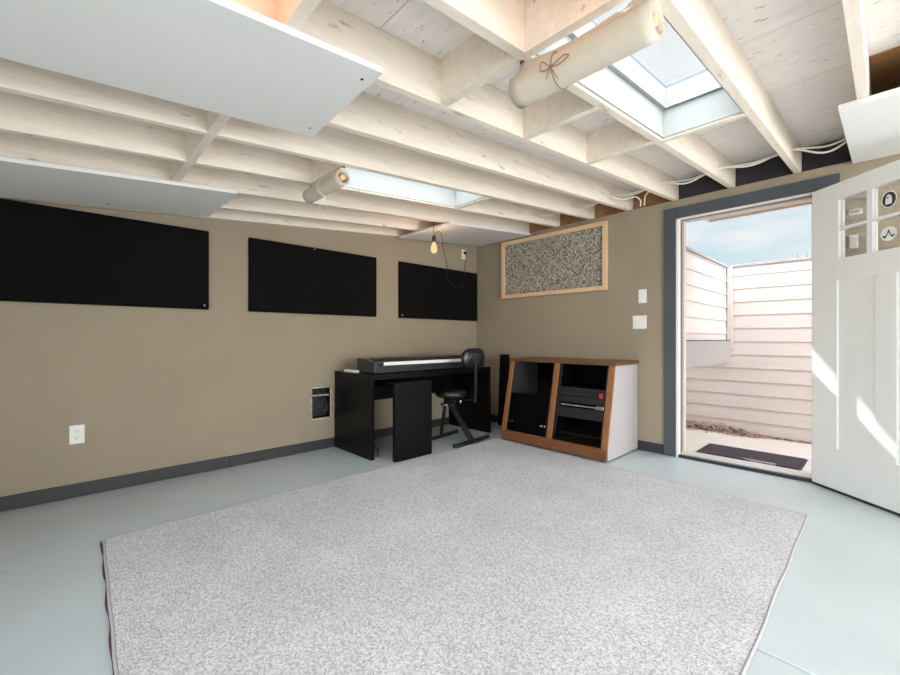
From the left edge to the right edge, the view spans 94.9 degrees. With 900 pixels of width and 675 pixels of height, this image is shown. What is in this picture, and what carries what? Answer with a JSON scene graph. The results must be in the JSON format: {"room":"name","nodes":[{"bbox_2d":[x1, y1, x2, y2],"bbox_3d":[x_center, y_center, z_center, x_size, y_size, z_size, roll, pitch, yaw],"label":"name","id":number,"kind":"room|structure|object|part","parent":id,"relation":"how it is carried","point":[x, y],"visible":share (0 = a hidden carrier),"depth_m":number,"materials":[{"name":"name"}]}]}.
{"room":"home music studio","nodes":[
{"label":"home music studio","id":0,"kind":"room"},
{"bbox_2d":[0,198,476,496],"bbox_3d":[-1.490,-0.184,3.619,5.178,2.409,0.130,0,0,-43],"label":"wall","id":1,"kind":"structure","parent":0,"point":[151,388],"depth_m":3.10,"materials":[{"name":"beige paint"}]},
{"bbox_2d":[69,424,84,444],"bbox_3d":[-2.402,0.618,2.658,0.074,0.120,0.009,0,0,-43],"label":"wall outlet","id":2,"kind":"object","parent":1,"relation":"attached to","point":[76,432],"visible":1,"depth_m":2.66,"materials":[{"name":"white plastic"}]},
{"bbox_2d":[0,198,208,309],"bbox_3d":[-2.291,-0.519,2.742,1.220,0.599,0.033,0,0,-43],"label":"acoustic panel","id":3,"kind":"object","parent":1,"relation":"attached to","point":[49,254],"visible":1,"depth_m":2.70,"materials":[{"name":"black fabric"}]},
{"bbox_2d":[0,417,448,511],"bbox_3d":[-1.441,0.977,3.567,4.918,0.087,0.013,0,0,-43],"label":"baseboard","id":4,"kind":"structure","parent":1,"relation":"attached to","point":[16,501],"depth_m":2.95,"materials":[{"name":"grey paint"}]},
{"bbox_2d":[248,237,376,316],"bbox_3d":[-1.196,-0.521,3.782,1.220,0.602,0.033,0,0,-43],"label":"acoustic panel","id":5,"kind":"object","parent":1,"relation":"attached to","point":[282,277],"visible":1,"depth_m":3.70,"materials":[{"name":"black fabric"}]},
{"bbox_2d":[311,387,330,419],"bbox_3d":[-1.218,0.595,3.845,0.200,0.299,0.092,0,0,-43],"label":"wall box","id":6,"kind":"object","parent":1,"relation":"attached to","point":[321,397],"visible":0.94,"depth_m":3.85,"materials":[{"name":"black metal"}]},
{"bbox_3d":[-1.221,0.630,3.847,0.140,0.170,0.030,0,0,-43],"label":"black plate","id":7,"kind":"part","parent":6,"relation":"part of","materials":[{"name":"plastic"}]},
{"bbox_2d":[398,261,476,320],"bbox_3d":[-0.102,-0.521,4.819,1.215,0.602,0.033,0,0,-43],"label":"acoustic panel","id":8,"kind":"object","parent":1,"relation":"attached to","point":[424,292],"visible":1,"depth_m":4.75,"materials":[{"name":"black fabric"}]},
{"bbox_2d":[461,249,465,259],"bbox_3d":[0.170,-1.036,5.098,0.074,0.120,0.009,0,0,-43],"label":"wall outlet","id":9,"kind":"object","parent":1,"relation":"attached to","point":[463,256],"visible":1,"depth_m":5.09,"materials":[{"name":"white plastic"}]},
{"bbox_2d":[0,422,899,674],"bbox_3d":[0.711,1.085,1.285,5.200,0.130,6.586,0,0,-43],"label":"floor","id":10,"kind":"structure","parent":0,"point":[835,610],"depth_m":1.91,"materials":[{"name":"paint"}]},
{"bbox_2d":[375,378,431,462],"bbox_3d":[-0.559,0.696,3.784,0.398,0.644,0.740,0,0,-43],"label":"table","id":11,"kind":"object","parent":10,"relation":"on","point":[412,398],"visible":0.78,"depth_m":3.50,"materials":[{"name":"black laminate"}]},
{"bbox_3d":[-0.317,0.717,3.529,0.398,0.602,0.037,0,0,-43],"label":"leg panel","id":12,"kind":"part","parent":11,"relation":"part of","materials":[{"name":"black laminate"}]},
{"bbox_2d":[335,366,490,460],"bbox_3d":[-0.321,0.663,4.184,1.517,0.714,0.619,0,0,-43],"label":"desk","id":13,"kind":"object","parent":10,"relation":"on","point":[356,394],"visible":0.85,"depth_m":3.82,"materials":[{"name":"black laminate"}]},
{"bbox_2d":[344,369,358,372],"bbox_3d":[-0.891,0.295,3.740,0.210,0.022,0.035,0,0,44],"label":"paper stack","id":14,"kind":"object","parent":13,"relation":"on","point":[345,370],"visible":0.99,"depth_m":3.71,"materials":[{"name":"white paper"}]},
{"bbox_3d":[-0.858,0.687,3.674,0.036,0.666,0.619,0,0,-43],"label":"panel","id":15,"kind":"part","parent":13,"relation":"part of","materials":[{"name":"black laminate"}]},
{"bbox_3d":[-0.513,0.487,4.386,1.445,0.266,0.020,0,0,-43],"label":"panel","id":16,"kind":"part","parent":13,"relation":"part of","materials":[{"name":"black laminate"}]},
{"bbox_2d":[357,354,483,373],"bbox_3d":[-0.237,0.239,4.089,1.385,0.133,0.290,0,0,-43],"label":"digital piano","id":17,"kind":"object","parent":13,"relation":"on","point":[410,363],"visible":0.9,"depth_m":3.81,"materials":[{"name":"black plastic"}]},
{"bbox_3d":[0.216,0.687,4.694,0.036,0.666,0.619,0,0,-43],"label":"panel","id":18,"kind":"part","parent":13,"relation":"part of","materials":[{"name":"black laminate"}]},
{"bbox_2d":[100,438,808,674],"bbox_3d":[0.168,1.012,2.211,3.134,0.014,2.421,0,0,-43],"label":"rug","id":19,"kind":"object","parent":10,"relation":"on","point":[496,556],"visible":1,"depth_m":1.75,"materials":[{"name":"grey carpet"}]},
{"bbox_2d":[432,348,489,447],"bbox_3d":[0.081,0.556,4.129,0.536,0.928,0.530,0,0,-43],"label":"stool","id":20,"kind":"object","parent":10,"relation":"on","point":[474,358],"visible":0.9,"depth_m":3.99,"materials":[{"name":"black plastic"}]},
{"bbox_3d":[-0.066,0.785,4.169,0.030,0.420,0.205,0,0,-16],"label":"leg","id":21,"kind":"part","parent":20,"relation":"part of","materials":[{"name":"black paint"}]},
{"bbox_3d":[0.009,0.540,4.081,0.324,0.071,0.324,0,0,-43],"label":"seat","id":22,"kind":"part","parent":20,"relation":"part of","materials":[{"name":"black leather"}]},
{"bbox_3d":[0.068,0.772,4.058,0.330,0.430,0.030,0,0,30],"label":"leg","id":23,"kind":"part","parent":20,"relation":"part of","materials":[{"name":"black paint"}]},
{"bbox_3d":[0.108,0.790,4.079,0.294,0.388,0.018,0,0,30],"label":"leg","id":24,"kind":"part","parent":20,"relation":"part of","materials":[{"name":"black paint"}]},
{"bbox_3d":[0.231,0.188,3.981,0.300,0.192,0.067,0,0,-43],"label":"backrest","id":25,"kind":"part","parent":20,"relation":"part of","materials":[{"name":"black leather"}]},
{"bbox_3d":[0.246,0.385,3.938,0.036,0.450,0.026,0,0,-43],"label":"post","id":26,"kind":"part","parent":20,"relation":"part of","materials":[{"name":"black metal"}]},
{"bbox_3d":[0.254,0.188,3.957,0.100,0.100,0.012,0,0,-43],"label":"plate","id":27,"kind":"part","parent":20,"relation":"part of","materials":[{"name":"black paint"}]},
{"bbox_2d":[498,354,508,424],"bbox_3d":[0.628,0.604,4.855,0.075,0.831,0.120,0,0,-43],"label":"board","id":28,"kind":"object","parent":10,"relation":"on","point":[504,358],"visible":0.74,"depth_m":4.84,"materials":[{"name":"black wood"}]},
{"bbox_2d":[501,357,638,461],"bbox_3d":[1.120,0.611,3.974,0.621,0.818,1.124,0,0,-43],"label":"base cabinet","id":29,"kind":"object","parent":10,"relation":"on","point":[584,407],"visible":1,"depth_m":3.80,"materials":[{"name":"brown laminate"}]},
{"bbox_3d":[0.597,0.572,4.200,0.167,0.679,0.052,0,0,-43],"label":"post","id":30,"kind":"part","parent":29,"relation":"part of","materials":[{"name":"orange wood"}]},
{"bbox_3d":[0.755,0.619,4.370,0.593,0.774,0.018,0,0,-43],"label":"panel","id":31,"kind":"part","parent":29,"relation":"part of","materials":[{"name":"grey laminate"}]},
{"bbox_3d":[0.770,0.729,4.002,0.100,0.358,0.468,0,0,-43],"label":"blank panel","id":32,"kind":"part","parent":29,"relation":"part of","materials":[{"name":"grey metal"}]},
{"bbox_3d":[0.957,0.572,3.821,0.167,0.679,0.050,0,0,-43],"label":"post","id":33,"kind":"part","parent":29,"relation":"part of","materials":[{"name":"orange wood"}]},
{"bbox_3d":[0.997,0.574,3.806,0.148,0.668,0.022,0,0,-43],"label":"rack rail","id":34,"kind":"part","parent":29,"relation":"part of","materials":[{"name":"brown wood"}]},
{"bbox_3d":[1.335,0.619,4.176,0.014,0.774,1.062,0,0,-43],"label":"panel","id":35,"kind":"part","parent":29,"relation":"part of","materials":[{"name":"black"}]},
{"bbox_2d":[558,424,601,439],"bbox_3d":[1.300,0.852,3.784,0.465,0.007,0.412,0,0,-43],"label":"shelf","id":36,"kind":"object","parent":29,"relation":"attached to","point":[584,430],"depth_m":3.76,"materials":[{"name":"black metal"}]},
{"bbox_3d":[1.306,0.574,3.479,0.148,0.668,0.022,0,0,-43],"label":"rack rail","id":37,"kind":"part","parent":29,"relation":"part of","materials":[{"name":"brown wood"}]},
{"bbox_3d":[1.320,0.572,3.438,0.167,0.679,0.052,0,0,-43],"label":"post","id":38,"kind":"part","parent":29,"relation":"part of","materials":[{"name":"orange wood"}]},
{"bbox_3d":[1.498,0.619,3.587,0.593,0.774,0.018,0,0,-43],"label":"panel","id":39,"kind":"part","parent":29,"relation":"part of","materials":[{"name":"grey laminate"}]},
{"bbox_2d":[324,0,899,191],"bbox_3d":[1.001,-1.216,1.560,5.960,0.586,6.546,0,0,-43],"label":"ceiling","id":40,"kind":"structure","parent":0,"point":[798,50],"depth_m":1.83,"materials":[{"name":"white wood"}]},
{"bbox_2d":[171,161,192,181],"bbox_3d":[-1.459,-0.982,2.243,0.040,0.185,0.363,0,0,-43],"label":"ceiling beam","id":41,"kind":"structure","parent":40,"relation":"attached to","point":[179,170],"depth_m":2.24,"materials":[{"name":"beige wood"}]},
{"bbox_2d":[186,132,213,161],"bbox_3d":[-1.185,-0.982,1.954,0.040,0.185,0.355,0,0,-43],"label":"ceiling beam","id":42,"kind":"structure","parent":40,"relation":"attached to","point":[196,144],"depth_m":1.97,"materials":[{"name":"beige wood"}]},
{"bbox_2d":[0,196,415,236],"bbox_3d":[-1.409,-1.068,3.577,4.970,0.629,0.040,0,0,-43],"label":"ceiling beam","id":43,"kind":"structure","parent":40,"relation":"attached to","point":[221,214],"depth_m":3.53,"materials":[{"name":"white wood"}]},
{"bbox_2d":[207,111,229,133],"bbox_3d":[-0.917,-0.982,1.671,0.040,0.185,0.343,0,0,-43],"label":"ceiling beam","id":44,"kind":"structure","parent":40,"relation":"attached to","point":[215,121],"depth_m":1.73,"materials":[{"name":"white wood"}]},
{"bbox_2d":[0,131,528,232],"bbox_3d":[-0.905,-1.068,3.046,4.970,0.629,0.040,0,0,-43],"label":"ceiling beam","id":45,"kind":"structure","parent":40,"relation":"attached to","point":[17,146],"depth_m":2.56,"materials":[{"name":"beige wood"}]},
{"bbox_2d":[0,91,559,226],"bbox_3d":[-0.628,-1.068,2.754,4.970,0.629,0.040,0,0,-43],"label":"ceiling beam","id":46,"kind":"structure","parent":40,"relation":"attached to","point":[20,115],"depth_m":1.99,"materials":[{"name":"beige wood"}]},
{"bbox_2d":[0,58,594,219],"bbox_3d":[-0.356,-1.068,2.467,4.970,0.629,0.040,0,0,-43],"label":"ceiling beam","id":47,"kind":"structure","parent":40,"relation":"attached to","point":[329,144],"depth_m":2.07,"materials":[{"name":"beige wood"}]},
{"bbox_2d":[302,166,349,206],"bbox_3d":[-0.732,-0.861,2.421,0.096,0.178,0.430,0,0,-43],"label":"rolled shade","id":48,"kind":"object","parent":47,"relation":"hanging from","point":[340,178],"visible":1,"depth_m":2.35,"materials":[{"name":"beige fabric"}]},
{"bbox_2d":[276,0,321,29],"bbox_3d":[-0.371,-0.982,1.096,0.040,0.185,0.376,0,0,-43],"label":"ceiling beam","id":49,"kind":"structure","parent":40,"relation":"attached to","point":[293,14],"depth_m":1.15,"materials":[{"name":"white wood"}]},
{"bbox_2d":[312,159,345,183],"bbox_3d":[-0.708,-1.041,2.406,0.040,0.185,0.355,0,0,-43],"label":"ceiling beam","id":50,"kind":"structure","parent":40,"relation":"attached to","point":[321,170],"depth_m":2.43,"materials":[{"name":"beige wood"}]},
{"bbox_2d":[219,194,442,230],"bbox_3d":[-1.182,-1.068,3.339,4.970,0.629,0.040,0,0,-43],"label":"ceiling beam","id":51,"kind":"structure","parent":40,"relation":"attached to","point":[245,203],"depth_m":3.42,"materials":[{"name":"beige wood"}]},
{"bbox_2d":[0,156,236,216],"bbox_3d":[-2.006,-0.852,2.373,1.255,0.134,0.675,0,0,-43],"label":"ceiling panel","id":52,"kind":"object","parent":51,"relation":"attached to","point":[19,178],"visible":1,"depth_m":2.34,"materials":[{"name":"white laminate"}]},
{"bbox_2d":[399,222,530,245],"bbox_3d":[0.189,-1.113,4.476,1.255,0.134,0.765,0,0,-43],"label":"ceiling panel","id":53,"kind":"object","parent":51,"relation":"attached to","point":[452,232],"visible":1,"depth_m":4.35,"materials":[{"name":"white laminate"}]},
{"bbox_2d":[432,222,466,287],"bbox_3d":[-0.027,-0.862,4.478,0.176,0.512,1.328,0,0,13],"label":"power cord","id":54,"kind":"object","parent":53,"relation":"hanging from","point":[434,236],"visible":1,"depth_m":3.93,"materials":[{"name":"black plastic"}]},
{"bbox_2d":[342,167,483,206],"bbox_3d":[-0.263,-1.151,2.828,1.180,0.374,0.355,0,0,-43],"label":"window","id":55,"kind":"structure","parent":40,"relation":"attached to","point":[363,180],"depth_m":3.00,"materials":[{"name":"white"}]},
{"bbox_2d":[229,0,678,200],"bbox_3d":[0.179,-1.068,1.904,4.970,0.629,0.040,0,0,-43],"label":"ceiling beam","id":56,"kind":"structure","parent":40,"relation":"attached to","point":[409,71],"depth_m":1.65,"materials":[{"name":"white wood"}]},
{"bbox_2d":[0,0,382,136],"bbox_3d":[-0.866,-0.852,1.197,1.251,0.131,0.594,0,0,-43],"label":"ceiling panel","id":57,"kind":"object","parent":56,"relation":"attached to","point":[224,57],"visible":1,"depth_m":1.24,"materials":[{"name":"white laminate"}]},
{"bbox_2d":[535,141,846,216],"bbox_3d":[1.763,-1.196,3.176,0.023,0.093,2.682,0,0,-43],"label":"cable","id":58,"kind":"object","parent":56,"relation":"attached to","point":[843,143],"visible":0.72,"depth_m":2.95,"materials":[{"name":"beige plastic"}]},
{"bbox_2d":[456,197,491,208],"bbox_3d":[0.181,-1.151,3.249,0.040,0.185,0.355,0,0,-43],"label":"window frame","id":59,"kind":"structure","parent":40,"relation":"attached to","point":[484,198],"depth_m":3.23,"materials":[{"name":"white wood"}]},
{"bbox_2d":[325,92,632,210],"bbox_3d":[-0.092,-1.068,2.190,4.970,0.629,0.040,0,0,-43],"label":"ceiling beam","id":60,"kind":"structure","parent":40,"relation":"attached to","point":[367,115],"depth_m":2.31,"materials":[{"name":"beige wood"}]},
{"bbox_2d":[611,196,640,205],"bbox_3d":[1.489,-1.162,3.486,0.252,0.092,0.028,0,0,2],"label":"cable","id":61,"kind":"object","parent":60,"relation":"hanging from","point":[611,196],"visible":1,"depth_m":3.48,"materials":[{"name":"beige plastic"}]},
{"bbox_2d":[441,34,519,106],"bbox_3d":[0.106,-1.041,1.548,0.040,0.185,0.376,0,0,-43],"label":"ceiling beam","id":62,"kind":"structure","parent":40,"relation":"attached to","point":[476,62],"depth_m":1.55,"materials":[{"name":"white wood"}]},
{"bbox_2d":[524,88,598,139],"bbox_3d":[0.511,-1.091,1.932,0.040,0.185,0.376,0,0,-43],"label":"ceiling beam","id":63,"kind":"structure","parent":40,"relation":"attached to","point":[562,107],"depth_m":1.93,"materials":[{"name":"white wood"}]},
{"bbox_2d":[525,0,626,55],"bbox_3d":[0.388,-1.041,1.250,0.040,0.185,0.365,0,0,-43],"label":"ceiling beam","id":64,"kind":"structure","parent":40,"relation":"attached to","point":[547,22],"depth_m":1.29,"materials":[{"name":"white wood"}]},
{"bbox_2d":[421,0,735,187],"bbox_3d":[0.465,-1.068,1.602,4.970,0.629,0.040,0,0,-43],"label":"ceiling beam","id":65,"kind":"structure","parent":40,"relation":"attached to","point":[501,23],"depth_m":1.36,"materials":[{"name":"white wood"}]},
{"bbox_2d":[587,121,653,163],"bbox_3d":[0.968,-1.148,2.365,0.040,0.185,0.376,0,0,-43],"label":"ceiling beam","id":66,"kind":"structure","parent":40,"relation":"attached to","point":[614,139],"depth_m":2.38,"materials":[{"name":"beige wood"}]},
{"bbox_2d":[536,15,742,137],"bbox_3d":[0.834,-1.151,1.671,1.180,0.374,0.363,0,0,-43],"label":"window","id":67,"kind":"structure","parent":40,"relation":"attached to","point":[698,99],"depth_m":2.02,"materials":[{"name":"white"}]},
{"bbox_2d":[509,0,664,108],"bbox_3d":[0.390,-0.868,1.252,0.116,0.165,0.456,0,0,-43],"label":"rolled shade","id":68,"kind":"object","parent":67,"relation":"attached to","point":[639,24],"visible":1,"depth_m":1.19,"materials":[{"name":"beige fabric"}]},
{"bbox_2d":[662,112,745,141],"bbox_3d":[1.277,-1.151,2.093,0.040,0.185,0.365,0,0,-43],"label":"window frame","id":69,"kind":"structure","parent":40,"relation":"attached to","point":[739,115],"depth_m":2.07,"materials":[{"name":"white wood"}]},
{"bbox_2d":[658,0,801,173],"bbox_3d":[0.744,-1.068,1.308,4.970,0.629,0.040,0,0,-43],"label":"ceiling beam","id":70,"kind":"structure","parent":40,"relation":"attached to","point":[699,23],"depth_m":1.64,"materials":[{"name":"white wood"}]},
{"bbox_2d":[841,0,871,99],"bbox_3d":[0.997,-1.068,1.042,4.970,0.629,0.040,0,0,-43],"label":"ceiling beam","id":71,"kind":"structure","parent":40,"relation":"attached to","point":[854,11],"depth_m":1.47,"materials":[{"name":"white wood"}]},
{"bbox_2d":[838,87,899,163],"bbox_3d":[2.504,-1.124,2.065,1.225,0.137,0.750,0,0,-43],"label":"ceiling panel","id":72,"kind":"object","parent":71,"relation":"attached to","point":[870,124],"visible":1,"depth_m":2.11,"materials":[{"name":"white laminate"}]},
{"bbox_2d":[869,46,899,94],"bbox_3d":[2.719,-1.319,1.856,1.220,0.116,1.150,0,0,-43],"label":"board","id":73,"kind":"object","parent":40,"relation":"attached to","point":[885,65],"depth_m":1.97,"materials":[{"name":"brown wood"}]},
{"bbox_2d":[477,154,899,443],"bbox_3d":[2.549,-0.087,3.028,0.130,2.214,6.286,0,0,-43],"label":"wall","id":74,"kind":"structure","parent":0,"point":[592,324],"depth_m":3.91,"materials":[{"name":"beige paint"}]},
{"bbox_2d":[501,220,607,298],"bbox_3d":[1.071,-0.804,4.460,0.041,0.668,1.302,0,0,-43],"label":"framed board","id":75,"kind":"object","parent":74,"relation":"attached to","point":[575,259],"visible":1,"depth_m":4.39,"materials":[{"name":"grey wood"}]},
{"bbox_2d":[491,414,663,454],"bbox_3d":[1.112,0.977,4.438,0.013,0.087,2.237,0,0,-43],"label":"baseboard","id":76,"kind":"structure","parent":74,"relation":"attached to","point":[642,445],"depth_m":3.72,"materials":[{"name":"grey paint"}]},
{"bbox_2d":[529,191,670,232],"bbox_3d":[1.134,-1.287,4.533,0.025,0.166,2.416,0,0,-43],"label":"trim","id":77,"kind":"structure","parent":74,"relation":"attached to","point":[601,210],"depth_m":4.07,"materials":[{"name":"brown wood"}]},
{"bbox_2d":[633,315,646,328],"bbox_3d":[1.736,-0.149,3.783,0.010,0.122,0.125,0,0,-43],"label":"light switch","id":78,"kind":"object","parent":74,"relation":"attached to","point":[639,322],"visible":1,"depth_m":3.77,"materials":[{"name":"white plastic"}]},
{"bbox_2d":[638,289,646,302],"bbox_3d":[1.754,-0.386,3.764,0.010,0.125,0.073,0,0,-43],"label":"light switch","id":79,"kind":"object","parent":74,"relation":"attached to","point":[642,293],"visible":1,"depth_m":3.76,"materials":[{"name":"white plastic"}]},
{"bbox_2d":[664,173,839,482],"bbox_3d":[2.325,-0.052,3.272,0.178,2.144,1.124,0,0,-43],"label":"trim","id":80,"kind":"structure","parent":74,"relation":"attached to","point":[674,228],"depth_m":3.55,"materials":[{"name":"paint"}]},
{"bbox_2d":[705,200,811,222],"bbox_3d":[3.739,-1.276,2.292,0.580,0.308,4.180,0,0,-43],"label":"trim","id":81,"kind":"structure","parent":74,"relation":"attached to","point":[799,204],"depth_m":3.68,"materials":[{"name":"beige paint"}]},
{"bbox_2d":[679,140,851,198],"bbox_3d":[3.387,-1.287,2.158,0.025,0.166,4.130,0,0,-43],"label":"trim","id":82,"kind":"structure","parent":74,"relation":"attached to","point":[775,167],"depth_m":3.15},
{"bbox_2d":[849,234,857,248],"bbox_3d":[2.701,-0.649,2.765,0.010,0.092,0.046,0,0,-43],"label":"light switch","id":83,"kind":"object","parent":74,"relation":"attached to","point":[853,239],"visible":1,"depth_m":2.76,"materials":[{"name":"white plastic"}]},
{"bbox_2d":[848,208,862,215],"bbox_3d":[2.707,-0.845,2.756,0.014,0.038,0.067,0,0,-43],"label":"sensor","id":84,"kind":"object","parent":74,"relation":"attached to","point":[860,210],"visible":1,"depth_m":2.75,"materials":[{"name":"white plastic"}]},
{"bbox_2d":[812,159,899,515],"bbox_3d":[2.559,-0.003,2.454,0.131,2.044,0.916,0,0,-3],"label":"door","id":85,"kind":"structure","parent":74,"relation":"in","point":[856,299],"depth_m":2.60,"materials":[{"name":"white paint"}]},
{"bbox_3d":[2.581,0.173,2.611,0.023,1.114,0.230,0,0,-3],"label":"recessed panel","id":86,"kind":"part","parent":85,"relation":"part of","materials":[{"name":"white paint"}]},
{"bbox_3d":[2.600,0.173,2.263,0.023,1.114,0.230,0,0,-3],"label":"recessed panel","id":87,"kind":"part","parent":85,"relation":"part of","materials":[{"name":"white paint"}]},
{"label":"outside","id":88,"kind":"structure","parent":0,"visible":0},
{"bbox_2d":[686,426,811,472],"bbox_3d":[3.734,1.212,3.474,2.200,0.115,5.900,0,0,-43],"label":"floor","id":89,"kind":"structure","parent":88,"point":[697,438],"depth_m":4.54,"materials":[{"name":"concrete"}]},
{"bbox_2d":[686,419,811,443],"bbox_3d":[3.357,1.096,4.922,0.331,0.116,1.631,0,0,-43],"label":"fallen leaves","id":90,"kind":"object","parent":89,"relation":"on","point":[738,430],"visible":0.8,"depth_m":5.01,"materials":[{"name":"brown plant"}]},
{"bbox_2d":[695,443,807,470],"bbox_3d":[2.933,1.147,4.043,0.490,0.017,0.820,0,0,-43],"label":"doormat","id":91,"kind":"object","parent":89,"relation":"on","point":[796,463],"visible":0.84,"depth_m":3.98,"materials":[{"name":"grey rubber"}]},
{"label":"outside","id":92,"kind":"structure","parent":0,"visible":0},
{"bbox_2d":[686,257,811,443],"bbox_3d":[4.416,0.129,4.120,0.142,2.053,5.900,0,0,-43],"label":"wall","id":93,"kind":"structure","parent":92,"point":[765,387],"depth_m":4.84,"materials":[{"name":"white wood"}]},
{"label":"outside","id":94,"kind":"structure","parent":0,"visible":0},
{"bbox_2d":[686,246,727,339],"bbox_3d":[2.672,-0.318,4.457,2.008,1.164,0.124,0,0,-43],"label":"wall","id":95,"kind":"structure","parent":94,"point":[706,278],"depth_m":4.49,"materials":[{"name":"white wood"}]},
{"bbox_2d":[686,340,729,367],"bbox_3d":[2.617,0.138,4.245,1.580,0.252,0.119,0,0,-43],"label":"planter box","id":96,"kind":"object","parent":95,"relation":"attached to","point":[698,352],"visible":0.77,"depth_m":4.11,"materials":[{"name":"wood"}]}
]}

